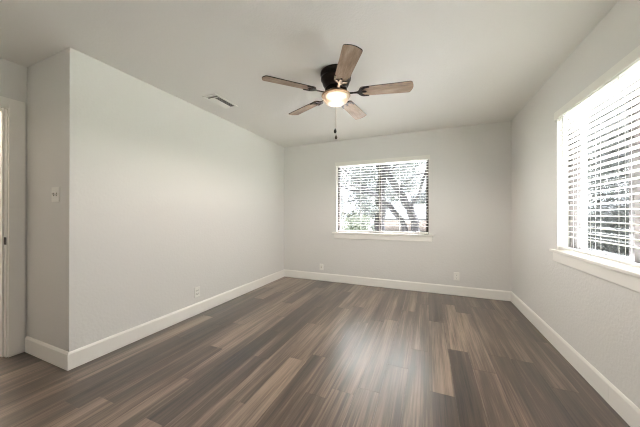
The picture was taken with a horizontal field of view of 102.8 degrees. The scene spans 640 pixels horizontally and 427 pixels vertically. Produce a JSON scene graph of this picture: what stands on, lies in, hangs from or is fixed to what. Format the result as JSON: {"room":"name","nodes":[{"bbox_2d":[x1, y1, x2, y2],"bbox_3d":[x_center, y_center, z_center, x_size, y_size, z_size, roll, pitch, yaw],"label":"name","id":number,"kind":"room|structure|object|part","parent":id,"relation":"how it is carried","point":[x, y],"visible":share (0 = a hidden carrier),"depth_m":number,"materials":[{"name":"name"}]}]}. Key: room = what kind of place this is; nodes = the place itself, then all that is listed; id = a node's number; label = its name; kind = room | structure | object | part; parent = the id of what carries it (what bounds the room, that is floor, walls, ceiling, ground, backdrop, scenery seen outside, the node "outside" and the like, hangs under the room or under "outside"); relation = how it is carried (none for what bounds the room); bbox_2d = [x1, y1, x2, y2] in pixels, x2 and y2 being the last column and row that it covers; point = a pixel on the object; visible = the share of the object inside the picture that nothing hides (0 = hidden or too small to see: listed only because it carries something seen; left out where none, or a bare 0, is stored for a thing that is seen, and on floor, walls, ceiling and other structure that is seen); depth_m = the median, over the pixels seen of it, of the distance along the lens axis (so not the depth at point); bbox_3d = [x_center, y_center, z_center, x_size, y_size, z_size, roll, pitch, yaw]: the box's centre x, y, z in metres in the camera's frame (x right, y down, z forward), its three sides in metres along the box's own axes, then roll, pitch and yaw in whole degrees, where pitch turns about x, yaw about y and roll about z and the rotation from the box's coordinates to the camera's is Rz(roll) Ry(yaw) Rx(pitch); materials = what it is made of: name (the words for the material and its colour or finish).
{"room":"empty bedroom","nodes":[
{"label":"empty bedroom","id":0,"kind":"room"},
{"bbox_2d":[0,58,26,336],"bbox_3d":[-3.111,0.018,0.955,0.120,2.560,2.743,0,0,23],"label":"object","id":1,"kind":"structure","parent":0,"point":[13,76],"depth_m":2.15,"materials":[{"name":"white paint"}]},
{"bbox_2d":[0,96,24,356],"bbox_3d":[-2.764,0.116,1.755,0.138,2.124,0.970,0,0,23],"label":"door","id":2,"kind":"structure","parent":1,"relation":"attached to","point":[12,112],"depth_m":2.11,"materials":[{"name":"white paint"}]},
{"bbox_2d":[26,47,69,351],"bbox_3d":[-2.249,0.021,2.161,0.833,2.560,0.150,0,0,23],"label":"wall","id":3,"kind":"structure","parent":0,"point":[48,79],"depth_m":2.05,"materials":[{"name":"white paint"}]},
{"bbox_2d":[25,336,68,370],"bbox_3d":[-2.197,1.111,2.047,0.679,0.132,0.014,0,0,23],"label":"baseboard","id":4,"kind":"structure","parent":3,"relation":"attached to","point":[56,356],"depth_m":2.03,"materials":[{"name":"white paint"}]},
{"bbox_2d":[51,187,59,201],"bbox_3d":[-2.076,-0.150,1.996,0.117,0.118,0.019,0,0,23],"label":"light switch","id":5,"kind":"object","parent":3,"relation":"attached to","point":[55,193],"visible":1,"depth_m":1.99,"materials":[{"name":"white plastic"}]},
{"bbox_2d":[69,47,283,351],"bbox_3d":[-1.355,0.024,3.403,0.150,2.560,3.134,0,0,23],"label":"wall","id":6,"kind":"structure","parent":0,"point":[169,197],"depth_m":2.52,"materials":[{"name":"white paint"}]},
{"bbox_2d":[68,270,283,370],"bbox_3d":[-1.282,1.115,3.362,0.014,0.132,3.148,0,0,23],"label":"baseboard","id":7,"kind":"structure","parent":6,"relation":"attached to","point":[77,357],"depth_m":2.51,"materials":[{"name":"white paint"}]},
{"bbox_2d":[195,286,199,296],"bbox_3d":[-1.438,0.921,2.996,0.010,0.116,0.072,0,0,23],"label":"wall outlet","id":8,"kind":"object","parent":6,"relation":"attached to","point":[197,289],"visible":1,"depth_m":2.99,"materials":[{"name":"white plastic"}]},
{"bbox_2d":[0,0,618,146],"bbox_3d":[-1.135,-1.335,1.826,5.993,0.150,6.277,0,0,23],"label":"ceiling","id":9,"kind":"structure","parent":0,"point":[467,62],"depth_m":1.95,"materials":[{"name":"white paint"}]},
{"bbox_2d":[202,93,237,108],"bbox_3d":[-1.111,-1.251,2.864,0.184,0.012,0.344,0,0,23],"label":"ceiling vent","id":10,"kind":"object","parent":9,"relation":"in","point":[215,98],"visible":1,"depth_m":2.84,"materials":[{"name":"white plastic"}]},
{"bbox_2d":[262,44,413,138],"bbox_3d":[0.173,-0.965,2.301,1.253,0.587,1.241,0,0,23],"label":"ceiling fan","id":11,"kind":"object","parent":9,"relation":"hanging from","point":[335,78],"visible":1,"depth_m":2.17,"materials":[{"name":"brown wood"}]},
{"bbox_3d":[-0.252,-1.069,2.100,0.448,0.006,0.136,0,12,-24],"label":"blade","id":12,"kind":"part","parent":11,"relation":"part of","materials":[{"name":"brown wood"}]},
{"bbox_3d":[-0.150,-1.068,2.599,0.136,0.006,0.448,-16,11,-41],"label":"blade","id":13,"kind":"part","parent":11,"relation":"part of","materials":[{"name":"brown wood"}]},
{"bbox_3d":[0.142,-1.006,2.279,0.242,0.078,0.242,0,0,23],"label":"lamp glass","id":14,"kind":"part","parent":11,"relation":"part of","materials":[{"name":"beige glass"}]},
{"bbox_3d":[0.191,-1.070,1.849,0.136,0.006,0.448,12,-1,-6],"label":"blade","id":15,"kind":"part","parent":11,"relation":"part of","materials":[{"name":"brown wood"}]},
{"bbox_3d":[0.356,-1.068,2.656,0.136,0.006,0.448,-14,-7,29],"label":"blade","id":16,"kind":"part","parent":11,"relation":"part of","materials":[{"name":"brown wood"}]},
{"bbox_3d":[0.566,-1.069,2.192,0.448,0.006,0.136,0,-12,12],"label":"blade","id":17,"kind":"part","parent":11,"relation":"part of","materials":[{"name":"brown wood"}]},
{"bbox_2d":[0,277,629,426],"bbox_3d":[-1.236,1.240,1.861,5.912,0.120,5.977,0,0,23],"label":"floor","id":18,"kind":"structure","parent":0,"point":[285,351],"depth_m":1.90,"materials":[{"name":"wood"}]},
{"bbox_2d":[284,121,511,290],"bbox_3d":[0.922,0.026,4.252,3.688,2.560,0.200,0,0,23],"label":"wall","id":19,"kind":"structure","parent":0,"point":[470,166],"depth_m":3.83,"materials":[{"name":"white paint"}]},
{"bbox_2d":[332,159,433,241],"bbox_3d":[0.981,-0.220,4.182,1.608,1.288,0.178,0,0,23],"label":"window","id":20,"kind":"structure","parent":19,"relation":"in","point":[338,234],"depth_m":4.19,"materials":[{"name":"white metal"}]},
{"bbox_2d":[335,155,429,233],"bbox_3d":[0.968,-0.287,4.152,1.504,1.186,0.077,0,0,23],"label":"window blind","id":21,"kind":"object","parent":20,"relation":"attached to","point":[422,157],"visible":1,"depth_m":4.12,"materials":[{"name":"white plastic"}]},
{"bbox_3d":[0.396,-0.260,4.404,0.002,1.117,0.057,0,0,23],"label":"ladder cord","id":22,"kind":"part","parent":21,"relation":"part of","materials":[{"name":"white fabric"}]},
{"bbox_3d":[0.972,-0.838,4.162,1.462,0.042,0.056,0,0,23],"label":"head rail","id":23,"kind":"part","parent":21,"relation":"part of","materials":[{"name":"white plastic"}]},
{"bbox_3d":[0.972,0.297,4.159,1.462,0.018,0.050,0,0,23],"label":"rail","id":24,"kind":"part","parent":21,"relation":"part of","materials":[{"name":"white plastic"}]},
{"bbox_3d":[1.260,-0.261,4.039,0.002,1.117,0.057,0,0,23],"label":"ladder cord","id":25,"kind":"part","parent":21,"relation":"part of","materials":[{"name":"white fabric"}]},
{"bbox_2d":[284,269,510,300],"bbox_3d":[0.950,1.117,4.122,3.538,0.132,0.014,0,0,23],"label":"baseboard","id":26,"kind":"structure","parent":19,"relation":"attached to","point":[386,283],"depth_m":3.95,"materials":[{"name":"white paint"}]},
{"bbox_2d":[454,272,458,280],"bbox_3d":[1.975,0.910,3.693,0.072,0.116,0.010,0,0,23],"label":"wall outlet","id":27,"kind":"object","parent":19,"relation":"attached to","point":[456,274],"visible":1,"depth_m":3.69,"materials":[{"name":"white plastic"}]},
{"bbox_2d":[511,0,639,408],"bbox_3d":[1.534,0.017,0.698,0.200,2.560,6.277,0,0,23],"label":"wall","id":28,"kind":"structure","parent":0,"point":[599,318],"depth_m":2.14,"materials":[{"name":"white paint"}]},
{"bbox_2d":[511,291,639,426],"bbox_3d":[1.436,1.108,0.736,0.014,0.132,5.877,0,0,23],"label":"baseboard","id":29,"kind":"structure","parent":28,"relation":"attached to","point":[586,370],"depth_m":1.78,"materials":[{"name":"white paint"}]},
{"bbox_2d":[549,71,639,291],"bbox_3d":[1.843,-0.227,1.540,0.178,1.288,1.591,0,0,23],"label":"window","id":30,"kind":"structure","parent":28,"relation":"in","point":[626,276],"depth_m":1.87,"materials":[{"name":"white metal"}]},
{"bbox_2d":[554,45,639,268],"bbox_3d":[1.812,-0.294,1.553,0.077,1.186,1.487,0,0,23],"label":"window blind","id":31,"kind":"object","parent":30,"relation":"attached to","point":[629,65],"visible":1,"depth_m":1.68,"materials":[{"name":"white plastic"}]},
{"bbox_3d":[2.031,-0.266,2.047,0.057,1.117,0.002,0,0,23],"label":"ladder cord","id":32,"kind":"part","parent":31,"relation":"part of","materials":[{"name":"white fabric"}]},
{"bbox_3d":[1.917,-0.267,1.778,0.057,1.117,0.002,0,0,23],"label":"ladder cord","id":33,"kind":"part","parent":31,"relation":"part of","materials":[{"name":"white fabric"}]},
{"bbox_3d":[1.821,-0.845,1.551,0.056,0.042,1.445,0,0,23],"label":"head rail","id":34,"kind":"part","parent":31,"relation":"part of","materials":[{"name":"white plastic"}]},
{"bbox_3d":[1.821,0.290,1.548,0.050,0.018,1.445,0,0,23],"label":"rail","id":35,"kind":"part","parent":31,"relation":"part of","materials":[{"name":"white plastic"}]},
{"bbox_3d":[1.804,-0.267,1.509,0.057,1.117,0.002,0,0,23],"label":"ladder cord","id":36,"kind":"part","parent":31,"relation":"part of","materials":[{"name":"white fabric"}]},
{"bbox_3d":[1.892,-0.268,1.520,0.070,1.205,1.459,0,0,23],"label":"frame","id":37,"kind":"part","parent":30,"relation":"part of","materials":[{"name":"white metal"}]},
{"label":"outside","id":38,"kind":"structure","parent":0,"visible":0},
{"bbox_2d":[341,225,373,230],"bbox_3d":[9.707,4.385,23.027,120.000,0.300,130.000,0,0,23],"label":"ground","id":39,"kind":"structure","parent":38,"point":[368,227],"depth_m":79.92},
{"bbox_2d":[346,179,397,230],"bbox_3d":[8.740,-0.505,39.802,8.473,9.628,6.759,0,0,23],"label":"tree","id":40,"kind":"object","parent":39,"relation":"on","point":[370,185],"visible":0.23,"depth_m":39.41,"materials":[{"name":"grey plant"}]},
{"bbox_2d":[384,204,425,231],"bbox_3d":[10.852,1.638,24.207,9.900,5.200,9.850,0,0,23],"label":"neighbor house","id":41,"kind":"structure","parent":39,"relation":"on","point":[421,214],"depth_m":23.26,"materials":[{"name":"white"}]},
{"bbox_2d":[409,188,425,203],"bbox_3d":[17.050,0.009,37.349,8.393,8.574,6.362,0,0,23],"label":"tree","id":42,"kind":"object","parent":39,"relation":"on","point":[421,199],"visible":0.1,"depth_m":36.84,"materials":[{"name":"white plant"}]},
{"bbox_2d":[587,204,624,247],"bbox_3d":[31.389,1.538,20.410,8.900,5.380,26.900,0,0,23],"label":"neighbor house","id":43,"kind":"structure","parent":39,"relation":"on","point":[615,204],"depth_m":29.99,"materials":[{"name":"white"}]},
{"bbox_2d":[587,86,628,253],"bbox_3d":[16.607,-2.181,15.123,5.302,12.802,6.360,0,0,23],"label":"tree","id":44,"kind":"object","parent":39,"relation":"on","point":[591,218],"visible":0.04,"depth_m":14.93,"materials":[{"name":"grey plant"}]},
{"bbox_3d":[3.561,4.167,0.659,24.043,0.020,28.000,0,0,23],"label":"patio","id":45,"kind":"object","parent":39,"relation":"on","visible":0},
{"bbox_2d":[341,206,370,230],"bbox_3d":[0.957,1.857,11.452,2.868,4.703,1.610,0,0,23],"label":"shrub","id":46,"kind":"object","parent":45,"relation":"on","point":[352,226],"visible":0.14,"depth_m":11.02,"materials":[{"name":"green plant"}]},
{"bbox_2d":[341,162,416,230],"bbox_3d":[2.113,-0.435,13.378,5.646,9.323,3.692,0,0,23],"label":"oak tree","id":47,"kind":"object","parent":45,"relation":"on","point":[376,221],"visible":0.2,"depth_m":12.38,"materials":[{"name":"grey plant"}]},
{"bbox_2d":[349,161,425,231],"bbox_3d":[4.043,0.334,9.030,5.573,7.783,2.746,0,0,36],"label":"oak tree","id":48,"kind":"object","parent":45,"relation":"on","point":[405,203],"visible":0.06,"depth_m":8.97,"materials":[{"name":"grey plant"}]},
{"bbox_2d":[587,87,628,259],"bbox_3d":[13.413,-1.485,9.556,5.307,11.382,6.532,0,0,23],"label":"tree","id":49,"kind":"object","parent":45,"relation":"on","point":[620,250],"visible":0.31,"depth_m":10.68,"materials":[{"name":"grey plant"}]}
]}

